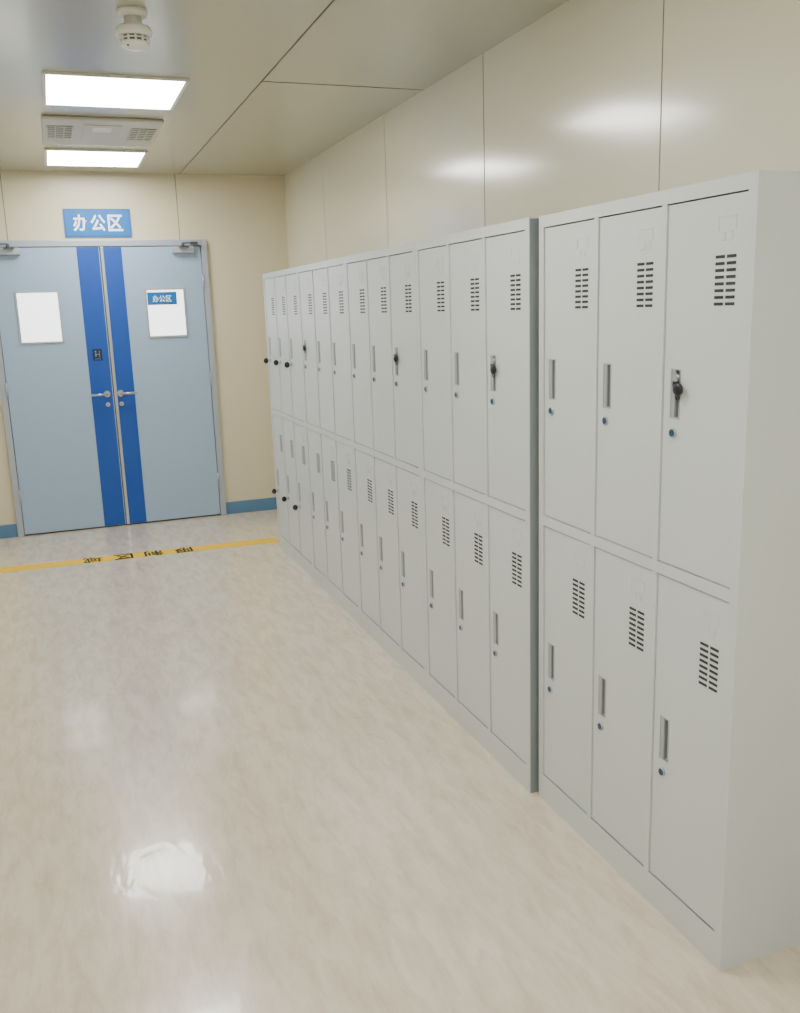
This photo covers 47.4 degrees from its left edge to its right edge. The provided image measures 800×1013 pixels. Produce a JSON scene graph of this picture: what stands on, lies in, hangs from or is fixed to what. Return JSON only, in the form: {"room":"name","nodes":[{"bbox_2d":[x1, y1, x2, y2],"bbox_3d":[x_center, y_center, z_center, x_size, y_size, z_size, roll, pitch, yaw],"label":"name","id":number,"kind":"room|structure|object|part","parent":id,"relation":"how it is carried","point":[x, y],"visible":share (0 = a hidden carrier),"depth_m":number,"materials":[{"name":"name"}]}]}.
{"room":"locker room","nodes":[
{"label":"locker room","id":0,"kind":"room"},
{"bbox_2d":[0,171,288,524],"bbox_3d":[-2.222,-1.152,6.963,2.860,2.638,0.100,-6,13,-20],"label":"wall","id":1,"kind":"structure","parent":0,"point":[241,219],"depth_m":7.07,"materials":[{"name":"beige paint"}]},
{"bbox_2d":[0,174,7,239],"bbox_3d":[-2.815,-2.135,6.479,0.006,0.475,0.002,-6,13,-20],"label":"trim","id":2,"kind":"structure","parent":1,"relation":"attached to","point":[0,174],"depth_m":6.48,"materials":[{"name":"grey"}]},
{"bbox_2d":[62,209,131,236],"bbox_3d":[-2.224,-2.086,6.710,0.470,0.200,0.013,-6,13,-20],"label":"sign","id":3,"kind":"object","parent":1,"relation":"attached to","point":[77,222],"visible":1,"depth_m":6.70,"materials":[{"name":"blue plastic"}]},
{"bbox_2d":[0,239,226,536],"bbox_3d":[-2.180,-0.902,6.923,1.580,2.163,0.097,-6,13,-20],"label":"door","id":4,"kind":"structure","parent":1,"relation":"in","point":[109,393],"depth_m":6.93,"materials":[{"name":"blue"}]},
{"bbox_3d":[-2.266,-0.811,6.906,0.148,0.120,0.059,-6,13,-20],"label":"lever handle","id":5,"kind":"part","parent":4,"relation":"part of","materials":[{"name":"silver metal"}]},
{"bbox_3d":[-2.079,-0.832,6.973,0.148,0.120,0.059,-6,13,-20],"label":"lever handle","id":6,"kind":"part","parent":4,"relation":"part of","materials":[{"name":"silver metal"}]},
{"bbox_2d":[0,497,276,538],"bbox_3d":[-2.162,0.098,7.182,2.860,0.100,0.012,-6,13,-20],"label":"baseboard","id":7,"kind":"structure","parent":1,"relation":"attached to","point":[6,531],"depth_m":7.49,"materials":[{"name":"blue"}]},
{"bbox_2d":[174,174,179,239],"bbox_3d":[-1.682,-2.261,6.888,0.006,0.475,0.002,-6,13,-20],"label":"trim","id":8,"kind":"structure","parent":1,"relation":"attached to","point":[174,174],"depth_m":6.89,"materials":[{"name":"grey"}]},
{"bbox_2d":[180,0,334,173],"bbox_3d":[-0.043,-1.632,2.639,0.006,0.002,9.184,-6,13,-20],"label":"trim","id":9,"kind":"structure","parent":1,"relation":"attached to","point":[328,6],"depth_m":4.02,"materials":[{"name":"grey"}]},
{"bbox_2d":[0,0,568,175],"bbox_3d":[-0.634,-1.616,2.415,3.060,0.100,9.384,-6,13,-20],"label":"ceiling","id":10,"kind":"structure","parent":0,"point":[225,49],"depth_m":3.85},
{"bbox_2d":[44,148,147,167],"bbox_3d":[-2.016,-2.299,6.023,0.620,0.012,0.630,-6,13,-20],"label":"recessed light","id":11,"kind":"object","parent":10,"relation":"in","point":[53,156],"visible":1,"depth_m":5.97,"materials":[{"name":"white plastic"}]},
{"bbox_2d":[41,115,163,146],"bbox_3d":[-1.693,-2.113,5.155,0.620,0.026,0.740,-6,13,-20],"label":"ceiling vent","id":12,"kind":"object","parent":10,"relation":"in","point":[71,130],"visible":1,"depth_m":5.05,"materials":[{"name":"beige metal"}]},
{"bbox_2d":[46,125,73,138],"bbox_3d":[-1.890,-2.077,5.064,0.138,0.005,0.360,-6,13,-20],"label":"grille","id":13,"kind":"object","parent":12,"relation":"attached to","point":[52,131],"depth_m":5.04,"materials":[{"name":"grey"}]},
{"bbox_3d":[-1.689,-2.102,5.147,0.200,0.004,0.500,-6,13,-20],"label":"plate","id":14,"kind":"part","parent":12,"relation":"part of","materials":[{"name":"beige"}]},
{"bbox_2d":[126,128,156,141],"bbox_3d":[-1.479,-2.123,5.213,0.138,0.005,0.360,-6,13,-20],"label":"grille","id":15,"kind":"object","parent":12,"relation":"attached to","point":[132,134],"depth_m":5.19,"materials":[{"name":"grey"}]},
{"bbox_2d":[42,71,188,110],"bbox_3d":[-1.345,-1.939,4.271,0.620,0.012,0.630,-6,13,-20],"label":"recessed light","id":16,"kind":"object","parent":10,"relation":"in","point":[73,89],"visible":1,"depth_m":4.22,"materials":[{"name":"white plastic"}]},
{"bbox_2d":[115,6,151,50],"bbox_3d":[-0.925,-1.655,3.166,0.124,0.124,0.124,-6,13,-20],"label":"smoke detector","id":17,"kind":"object","parent":10,"relation":"attached to","point":[133,35],"visible":1,"depth_m":3.13,"materials":[{"name":"white plastic"}]},
{"bbox_2d":[0,509,799,1012],"bbox_3d":[-0.546,1.058,2.998,3.060,0.100,9.384,-6,13,-20],"label":"floor","id":18,"kind":"structure","parent":0,"point":[220,792],"depth_m":2.90,"materials":[{"name":"plastic"}]},
{"bbox_2d":[0,538,278,572],"bbox_3d":[-2.015,0.356,6.203,2.385,0.002,0.142,-6,13,-18],"label":"tape","id":19,"kind":"object","parent":18,"relation":"on","point":[266,540],"depth_m":6.26,"materials":[{"name":"yellow plastic"}]},
{"bbox_2d":[263,267,313,578],"bbox_3d":[-0.521,-0.564,5.859,0.423,1.850,0.911,-6,13,-20],"label":"tall cabinet","id":20,"kind":"object","parent":18,"relation":"on","point":[281,300],"visible":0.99,"depth_m":5.75,"materials":[{"name":"grey metal"}]},
{"bbox_3d":[-0.824,-1.053,5.961,0.013,0.848,0.266,-6,13,-20],"label":"door","id":21,"kind":"part","parent":20,"relation":"part of","materials":[{"name":"white metal"}]},
{"bbox_3d":[-0.796,-0.194,6.148,0.013,0.838,0.266,-6,13,-20],"label":"door","id":22,"kind":"part","parent":20,"relation":"part of","materials":[{"name":"grey metal"}]},
{"bbox_3d":[-0.722,-0.998,5.694,0.013,0.848,0.266,-6,13,-20],"label":"door","id":23,"kind":"part","parent":20,"relation":"part of","materials":[{"name":"white metal"}]},
{"bbox_2d":[284,362,290,368],"bbox_3d":[-0.677,-0.853,5.521,0.046,0.046,0.016,-6,13,-20],"label":"key","id":24,"kind":"object","parent":20,"relation":"attached to","point":[286,364],"visible":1,"depth_m":5.51,"materials":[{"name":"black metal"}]},
{"bbox_3d":[-0.650,-0.954,5.508,0.016,0.118,0.036,-6,13,-20],"label":"handle","id":25,"kind":"part","parent":20,"relation":"part of","materials":[{"name":"grey metal"}]},
{"bbox_3d":[-0.693,-0.139,5.880,0.013,0.838,0.266,-6,13,-20],"label":"door","id":26,"kind":"part","parent":20,"relation":"part of","materials":[{"name":"grey metal"}]},
{"bbox_3d":[-0.619,-0.943,5.426,0.013,0.848,0.266,-6,13,-20],"label":"door","id":27,"kind":"part","parent":20,"relation":"part of","materials":[{"name":"white metal"}]},
{"bbox_3d":[-0.622,-0.090,5.696,0.016,0.118,0.036,-6,13,-20],"label":"handle","id":28,"kind":"part","parent":20,"relation":"part of","materials":[{"name":"grey metal"}]},
{"bbox_3d":[-0.591,-0.084,5.613,0.013,0.838,0.266,-6,13,-20],"label":"door","id":29,"kind":"part","parent":20,"relation":"part of","materials":[{"name":"grey metal"}]},
{"bbox_2d":[297,257,359,624],"bbox_3d":[-0.201,-0.393,5.022,0.423,1.850,0.911,-6,13,-20],"label":"tall cabinet","id":30,"kind":"object","parent":18,"relation":"on","point":[321,285],"visible":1,"depth_m":4.91,"materials":[{"name":"grey metal"}]},
{"bbox_3d":[-0.503,-0.881,5.125,0.013,0.848,0.266,-6,13,-20],"label":"door","id":31,"kind":"part","parent":30,"relation":"part of","materials":[{"name":"white metal"}]},
{"bbox_3d":[-0.506,-0.028,5.395,0.016,0.118,0.036,-6,13,-20],"label":"handle","id":32,"kind":"part","parent":30,"relation":"part of","materials":[{"name":"grey metal"}]},
{"bbox_3d":[-0.475,-0.022,5.311,0.013,0.838,0.266,-6,13,-20],"label":"door","id":33,"kind":"part","parent":30,"relation":"part of","materials":[{"name":"grey metal"}]},
{"bbox_3d":[-0.432,-0.837,4.939,0.016,0.118,0.036,-6,13,-20],"label":"handle","id":34,"kind":"part","parent":30,"relation":"part of","materials":[{"name":"grey metal"}]},
{"bbox_3d":[-0.401,-0.826,4.857,0.013,0.848,0.266,-6,13,-20],"label":"door","id":35,"kind":"part","parent":30,"relation":"part of","materials":[{"name":"white metal"}]},
{"bbox_2d":[323,293,326,313],"bbox_3d":[-0.390,-1.055,4.737,0.002,0.106,0.066,-6,13,-20],"label":"vent","id":36,"kind":"object","parent":30,"relation":"attached to","point":[324,294],"depth_m":4.74,"materials":[{"name":"grey metal"}]},
{"bbox_3d":[-0.403,0.027,5.127,0.016,0.118,0.036,-6,13,-20],"label":"handle","id":37,"kind":"part","parent":30,"relation":"part of","materials":[{"name":"grey metal"}]},
{"bbox_3d":[-0.373,0.032,5.044,0.013,0.838,0.266,-6,13,-20],"label":"door","id":38,"kind":"part","parent":30,"relation":"part of","materials":[{"name":"grey metal"}]},
{"bbox_2d":[331,461,334,480],"bbox_3d":[-0.362,-0.192,4.925,0.002,0.106,0.066,-6,13,-20],"label":"vent","id":39,"kind":"object","parent":30,"relation":"attached to","point":[332,462],"depth_m":4.92,"materials":[{"name":"grey metal"}]},
{"bbox_3d":[-0.329,-0.782,4.671,0.016,0.118,0.036,-6,13,-20],"label":"handle","id":40,"kind":"part","parent":30,"relation":"part of","materials":[{"name":"grey metal"}]},
{"bbox_3d":[-0.298,-0.771,4.589,0.013,0.848,0.266,-6,13,-20],"label":"door","id":41,"kind":"part","parent":30,"relation":"part of","materials":[{"name":"white metal"}]},
{"bbox_2d":[339,291,343,312],"bbox_3d":[-0.287,-1.000,4.469,0.002,0.106,0.066,-6,13,-20],"label":"vent","id":42,"kind":"object","parent":30,"relation":"attached to","point":[341,293],"depth_m":4.47,"materials":[{"name":"grey metal"}]},
{"bbox_3d":[-0.301,0.082,4.859,0.016,0.118,0.036,-6,13,-20],"label":"handle","id":43,"kind":"part","parent":30,"relation":"part of","materials":[{"name":"grey metal"}]},
{"bbox_3d":[-0.270,0.087,4.776,0.013,0.838,0.266,-6,13,-20],"label":"door","id":44,"kind":"part","parent":30,"relation":"part of","materials":[{"name":"grey metal"}]},
{"bbox_2d":[347,469,351,490],"bbox_3d":[-0.259,-0.137,4.657,0.002,0.106,0.066,-6,13,-20],"label":"vent","id":45,"kind":"object","parent":30,"relation":"attached to","point":[349,471],"depth_m":4.65,"materials":[{"name":"grey metal"}]},
{"bbox_2d":[344,242,426,690],"bbox_3d":[0.120,-0.221,4.186,0.423,1.850,0.911,-6,13,-20],"label":"tall cabinet","id":46,"kind":"object","parent":18,"relation":"on","point":[380,283],"visible":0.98,"depth_m":4.06,"materials":[{"name":"grey metal"}]},
{"bbox_3d":[-0.213,-0.720,4.370,0.016,0.118,0.036,-6,13,-20],"label":"handle","id":47,"kind":"part","parent":46,"relation":"part of","materials":[{"name":"grey metal"}]},
{"bbox_3d":[-0.183,-0.709,4.288,0.013,0.848,0.266,-6,13,-20],"label":"door","id":48,"kind":"part","parent":46,"relation":"part of","materials":[{"name":"white metal"}]},
{"bbox_3d":[-0.185,0.143,4.558,0.016,0.118,0.036,-6,13,-20],"label":"handle","id":49,"kind":"part","parent":46,"relation":"part of","materials":[{"name":"grey metal"}]},
{"bbox_2d":[360,289,364,312],"bbox_3d":[-0.172,-0.939,4.168,0.002,0.106,0.066,-6,13,-20],"label":"vent","id":50,"kind":"object","parent":46,"relation":"attached to","point":[362,291],"depth_m":4.17,"materials":[{"name":"grey metal"}]},
{"bbox_3d":[-0.154,0.149,4.475,0.013,0.838,0.266,-6,13,-20],"label":"door","id":51,"kind":"part","parent":46,"relation":"part of","materials":[{"name":"grey metal"}]},
{"bbox_2d":[367,479,372,502],"bbox_3d":[-0.143,-0.075,4.356,0.002,0.106,0.066,-6,13,-20],"label":"vent","id":52,"kind":"object","parent":46,"relation":"attached to","point":[369,481],"depth_m":4.35,"materials":[{"name":"grey metal"}]},
{"bbox_3d":[-0.111,-0.665,4.102,0.016,0.118,0.036,-6,13,-20],"label":"handle","id":53,"kind":"part","parent":46,"relation":"part of","materials":[{"name":"grey metal"}]},
{"bbox_3d":[-0.080,-0.654,4.020,0.013,0.848,0.266,-6,13,-20],"label":"door","id":54,"kind":"part","parent":46,"relation":"part of","materials":[{"name":"white metal"}]},
{"bbox_3d":[-0.083,0.198,4.290,0.016,0.118,0.036,-6,13,-20],"label":"handle","id":55,"kind":"part","parent":46,"relation":"part of","materials":[{"name":"grey metal"}]},
{"bbox_2d":[381,287,386,312],"bbox_3d":[-0.069,-0.884,3.900,0.002,0.106,0.066,-6,13,-20],"label":"vent","id":56,"kind":"object","parent":46,"relation":"attached to","point":[383,289],"depth_m":3.90,"materials":[{"name":"grey metal"}]},
{"bbox_3d":[-0.052,0.204,4.207,0.013,0.838,0.266,-6,13,-20],"label":"door","id":57,"kind":"part","parent":46,"relation":"part of","materials":[{"name":"grey metal"}]},
{"bbox_2d":[388,489,393,514],"bbox_3d":[-0.041,-0.020,4.088,0.002,0.106,0.066,-6,13,-20],"label":"vent","id":58,"kind":"object","parent":46,"relation":"attached to","point":[390,491],"depth_m":4.09,"materials":[{"name":"grey metal"}]},
{"bbox_2d":[393,350,397,364],"bbox_3d":[-0.014,-0.624,3.814,0.025,0.062,0.057,1,13,12],"label":"key","id":59,"kind":"object","parent":46,"relation":"in","point":[395,358],"visible":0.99,"depth_m":3.80,"materials":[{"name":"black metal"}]},
{"bbox_3d":[-0.008,-0.610,3.834,0.016,0.118,0.036,-6,13,-20],"label":"handle","id":60,"kind":"part","parent":46,"relation":"part of","materials":[{"name":"grey metal"}]},
{"bbox_3d":[0.020,0.253,4.022,0.016,0.118,0.036,-6,13,-20],"label":"handle","id":61,"kind":"part","parent":46,"relation":"part of","materials":[{"name":"grey metal"}]},
{"bbox_3d":[0.023,-0.599,3.752,0.013,0.848,0.266,-6,13,-20],"label":"door","id":62,"kind":"part","parent":46,"relation":"part of","materials":[{"name":"white metal"}]},
{"bbox_2d":[405,285,411,311],"bbox_3d":[0.034,-0.829,3.632,0.002,0.106,0.066,-6,13,-20],"label":"vent","id":63,"kind":"object","parent":46,"relation":"attached to","point":[408,288],"depth_m":3.63,"materials":[{"name":"grey metal"}]},
{"bbox_3d":[0.051,0.259,3.939,0.013,0.838,0.266,-6,13,-20],"label":"door","id":64,"kind":"part","parent":46,"relation":"part of","materials":[{"name":"grey metal"}]},
{"bbox_2d":[411,501,417,528],"bbox_3d":[0.062,0.035,3.820,0.002,0.106,0.066,-6,13,-20],"label":"vent","id":65,"kind":"object","parent":46,"relation":"attached to","point":[414,504],"depth_m":3.82,"materials":[{"name":"grey metal"}]},
{"bbox_2d":[415,217,538,792],"bbox_3d":[0.442,-0.049,3.347,0.423,1.850,0.914,-6,13,-20],"label":"tall cabinet","id":66,"kind":"object","parent":18,"relation":"on","point":[477,290],"visible":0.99,"depth_m":3.17,"materials":[{"name":"grey metal"}]},
{"bbox_3d":[0.107,-0.548,3.533,0.016,0.118,0.036,-6,13,-20],"label":"handle","id":67,"kind":"part","parent":66,"relation":"part of","materials":[{"name":"grey metal"}]},
{"bbox_3d":[0.136,0.315,3.721,0.016,0.118,0.036,-6,13,-20],"label":"handle","id":68,"kind":"part","parent":66,"relation":"part of","materials":[{"name":"grey metal"}]},
{"bbox_3d":[0.138,-0.538,3.451,0.013,0.848,0.266,-6,13,-20],"label":"door","id":69,"kind":"part","parent":66,"relation":"part of","materials":[{"name":"grey metal"}]},
{"bbox_3d":[0.166,0.321,3.638,0.013,0.838,0.266,-6,13,-20],"label":"door","id":70,"kind":"part","parent":66,"relation":"part of","materials":[{"name":"grey metal"}]},
{"bbox_2d":[437,281,444,310],"bbox_3d":[0.149,-0.767,3.331,0.002,0.106,0.066,-6,13,-20],"label":"vent","id":71,"kind":"object","parent":66,"relation":"attached to","point":[440,284],"depth_m":3.33,"materials":[{"name":"grey metal"}]},
{"bbox_2d":[442,517,449,546],"bbox_3d":[0.177,0.097,3.519,0.002,0.106,0.066,-6,13,-20],"label":"vent","id":72,"kind":"object","parent":66,"relation":"attached to","point":[445,520],"depth_m":3.52,"materials":[{"name":"grey metal"}]},
{"bbox_3d":[0.210,-0.493,3.265,0.016,0.118,0.036,-6,13,-20],"label":"handle","id":73,"kind":"part","parent":66,"relation":"part of","materials":[{"name":"grey metal"}]},
{"bbox_3d":[0.238,0.370,3.453,0.016,0.118,0.036,-6,13,-20],"label":"handle","id":74,"kind":"part","parent":66,"relation":"part of","materials":[{"name":"grey metal"}]},
{"bbox_3d":[0.241,-0.483,3.183,0.013,0.848,0.266,-6,13,-20],"label":"door","id":75,"kind":"part","parent":66,"relation":"part of","materials":[{"name":"grey metal"}]},
{"bbox_3d":[0.269,0.376,3.370,0.013,0.838,0.266,-6,13,-20],"label":"door","id":76,"kind":"part","parent":66,"relation":"part of","materials":[{"name":"grey metal"}]},
{"bbox_2d":[470,278,478,310],"bbox_3d":[0.252,-0.712,3.063,0.002,0.106,0.066,-6,13,-20],"label":"vent","id":77,"kind":"object","parent":66,"relation":"attached to","point":[474,282],"depth_m":3.07,"materials":[{"name":"grey metal"}]},
{"bbox_2d":[474,533,482,565],"bbox_3d":[0.280,0.151,3.251,0.002,0.106,0.066,-6,13,-20],"label":"vent","id":78,"kind":"object","parent":66,"relation":"attached to","point":[478,537],"depth_m":3.25,"materials":[{"name":"grey metal"}]},
{"bbox_2d":[490,358,495,377],"bbox_3d":[0.307,-0.452,2.977,0.025,0.062,0.057,1,13,12],"label":"key","id":79,"kind":"object","parent":66,"relation":"in","point":[492,367],"visible":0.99,"depth_m":2.96,"materials":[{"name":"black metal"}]},
{"bbox_3d":[0.313,-0.438,2.997,0.016,0.118,0.036,-6,13,-20],"label":"handle","id":80,"kind":"part","parent":66,"relation":"part of","materials":[{"name":"grey metal"}]},
{"bbox_3d":[0.341,0.425,3.185,0.016,0.118,0.036,-6,13,-20],"label":"handle","id":81,"kind":"part","parent":66,"relation":"part of","materials":[{"name":"grey metal"}]},
{"bbox_3d":[0.344,-0.428,2.915,0.013,0.848,0.266,-6,13,-20],"label":"door","id":82,"kind":"part","parent":66,"relation":"part of","materials":[{"name":"grey metal"}]},
{"bbox_3d":[0.372,0.431,3.102,0.013,0.838,0.266,-6,13,-20],"label":"door","id":83,"kind":"part","parent":66,"relation":"part of","materials":[{"name":"grey metal"}]},
{"bbox_2d":[510,274,520,309],"bbox_3d":[0.354,-0.657,2.796,0.002,0.106,0.066,-6,13,-20],"label":"vent","id":84,"kind":"object","parent":66,"relation":"attached to","point":[515,279],"depth_m":2.80,"materials":[{"name":"grey metal"}]},
{"bbox_2d":[512,552,521,587],"bbox_3d":[0.383,0.206,2.983,0.002,0.106,0.066,-6,13,-20],"label":"vent","id":85,"kind":"object","parent":66,"relation":"attached to","point":[516,556],"depth_m":2.98,"materials":[{"name":"grey metal"}]},
{"bbox_2d":[539,170,799,970],"bbox_3d":[0.786,0.123,2.506,0.423,1.850,0.898,-6,13,-20],"label":"tall cabinet","id":86,"kind":"object","parent":18,"relation":"on","point":[669,527],"visible":0.99,"depth_m":2.23,"materials":[{"name":"grey metal"}]},
{"bbox_3d":[0.483,0.488,2.874,0.016,0.118,0.036,-6,13,-20],"label":"handle","id":87,"kind":"part","parent":86,"relation":"part of","materials":[{"name":"grey metal"}]},
{"bbox_3d":[0.455,-0.375,2.686,0.016,0.118,0.036,-6,13,-20],"label":"handle","id":88,"kind":"part","parent":86,"relation":"part of","materials":[{"name":"grey metal"}]},
{"bbox_3d":[0.513,0.494,2.792,0.013,0.838,0.262,-6,13,-20],"label":"door","id":89,"kind":"part","parent":86,"relation":"part of","materials":[{"name":"grey metal"}]},
{"bbox_3d":[0.485,-0.365,2.605,0.013,0.848,0.262,-6,13,-20],"label":"door","id":90,"kind":"part","parent":86,"relation":"part of","materials":[{"name":"grey metal"}]},
{"bbox_2d":[572,578,584,617],"bbox_3d":[0.524,0.269,2.674,0.002,0.106,0.065,-6,13,-20],"label":"vent","id":91,"kind":"object","parent":86,"relation":"attached to","point":[578,584],"depth_m":2.67,"materials":[{"name":"grey metal"}]},
{"bbox_2d":[575,268,587,308],"bbox_3d":[0.495,-0.594,2.486,0.002,0.106,0.065,-6,13,-20],"label":"vent","id":92,"kind":"object","parent":86,"relation":"attached to","point":[581,274],"depth_m":2.49,"materials":[{"name":"grey metal"}]},
{"bbox_3d":[0.584,0.542,2.610,0.016,0.118,0.036,-6,13,-20],"label":"handle","id":93,"kind":"part","parent":86,"relation":"part of","materials":[{"name":"grey metal"}]},
{"bbox_3d":[0.556,-0.321,2.422,0.016,0.118,0.036,-6,13,-20],"label":"handle","id":94,"kind":"part","parent":86,"relation":"part of","materials":[{"name":"grey metal"}]},
{"bbox_3d":[0.615,0.548,2.528,0.013,0.838,0.262,-6,13,-20],"label":"door","id":95,"kind":"part","parent":86,"relation":"part of","materials":[{"name":"grey metal"}]},
{"bbox_3d":[0.586,-0.310,2.341,0.013,0.848,0.262,-6,13,-20],"label":"door","id":96,"kind":"part","parent":86,"relation":"part of","materials":[{"name":"grey metal"}]},
{"bbox_2d":[629,607,643,651],"bbox_3d":[0.625,0.323,2.410,0.002,0.106,0.065,-6,13,-20],"label":"vent","id":97,"kind":"object","parent":86,"relation":"attached to","point":[636,614],"depth_m":2.41,"materials":[{"name":"grey metal"}]},
{"bbox_2d":[636,262,653,306],"bbox_3d":[0.597,-0.540,2.222,0.002,0.106,0.065,-6,13,-20],"label":"vent","id":98,"kind":"object","parent":86,"relation":"attached to","point":[644,270],"depth_m":2.22,"materials":[{"name":"grey metal"}]},
{"bbox_3d":[0.685,0.597,2.346,0.016,0.118,0.036,-6,13,-20],"label":"handle","id":99,"kind":"part","parent":86,"relation":"part of","materials":[{"name":"grey metal"}]},
{"bbox_3d":[0.657,-0.267,2.158,0.016,0.118,0.036,-6,13,-20],"label":"handle","id":100,"kind":"part","parent":86,"relation":"part of","materials":[{"name":"grey metal"}]},
{"bbox_2d":[672,373,682,399],"bbox_3d":[0.651,-0.280,2.137,0.025,0.062,0.057,1,13,12],"label":"key","id":101,"kind":"object","parent":86,"relation":"in","point":[677,389],"visible":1,"depth_m":2.12,"materials":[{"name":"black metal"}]},
{"bbox_3d":[0.653,-0.299,2.147,0.022,0.030,0.022,-6,13,-20],"label":"blade","id":102,"kind":"part","parent":101,"relation":"part of","materials":[{"name":"silver metal"}]},
{"bbox_3d":[0.716,0.602,2.264,0.013,0.838,0.262,-6,13,-20],"label":"door","id":103,"kind":"part","parent":86,"relation":"part of","materials":[{"name":"grey metal"}]},
{"bbox_3d":[0.688,-0.256,2.077,0.013,0.848,0.262,-6,13,-20],"label":"door","id":104,"kind":"part","parent":86,"relation":"part of","materials":[{"name":"grey metal"}]},
{"bbox_2d":[699,641,718,692],"bbox_3d":[0.726,0.378,2.146,0.002,0.106,0.065,-6,13,-20],"label":"vent","id":105,"kind":"object","parent":86,"relation":"attached to","point":[708,650],"depth_m":2.14,"materials":[{"name":"grey metal"}]},
{"bbox_2d":[714,254,736,305],"bbox_3d":[0.698,-0.486,1.958,0.002,0.106,0.065,-6,13,-20],"label":"vent","id":106,"kind":"object","parent":86,"relation":"attached to","point":[725,265],"depth_m":1.96,"materials":[{"name":"grey metal"}]},
{"bbox_2d":[284,0,799,267],"bbox_3d":[0.795,-0.433,3.206,0.100,2.638,9.384,-6,13,-20],"label":"wall","id":107,"kind":"structure","parent":0,"point":[572,98],"depth_m":3.25,"materials":[{"name":"beige paint"}]},
{"bbox_2d":[322,165,326,256],"bbox_3d":[-0.484,-1.135,6.386,0.002,2.538,0.004,-6,13,-20],"label":"trim","id":108,"kind":"structure","parent":107,"relation":"attached to","point":[322,165],"depth_m":6.20,"materials":[{"name":"beige metal"}]},
{"bbox_2d":[263,81,418,89],"bbox_3d":[-0.257,-1.989,4.313,0.797,0.002,0.006,-6,13,-20],"label":"trim","id":109,"kind":"structure","parent":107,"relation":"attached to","point":[263,81],"depth_m":4.30,"materials":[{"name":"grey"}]},
{"bbox_2d":[383,114,387,233],"bbox_3d":[-0.048,-0.901,5.249,0.002,2.538,0.004,-6,13,-20],"label":"trim","id":110,"kind":"structure","parent":107,"relation":"attached to","point":[383,114],"depth_m":5.05,"materials":[{"name":"beige metal"}]},
{"bbox_2d":[483,75,484,218],"bbox_3d":[0.390,-0.667,4.107,0.002,2.538,0.004,-6,13,-20],"label":"trim","id":111,"kind":"structure","parent":107,"relation":"attached to","point":[483,75],"depth_m":3.91,"materials":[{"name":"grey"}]},
{"bbox_2d":[658,0,663,190],"bbox_3d":[0.826,-0.433,2.968,0.002,2.538,0.004,-6,13,-20],"label":"trim","id":112,"kind":"structure","parent":107,"relation":"attached to","point":[663,0],"depth_m":2.79,"materials":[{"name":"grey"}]}
]}

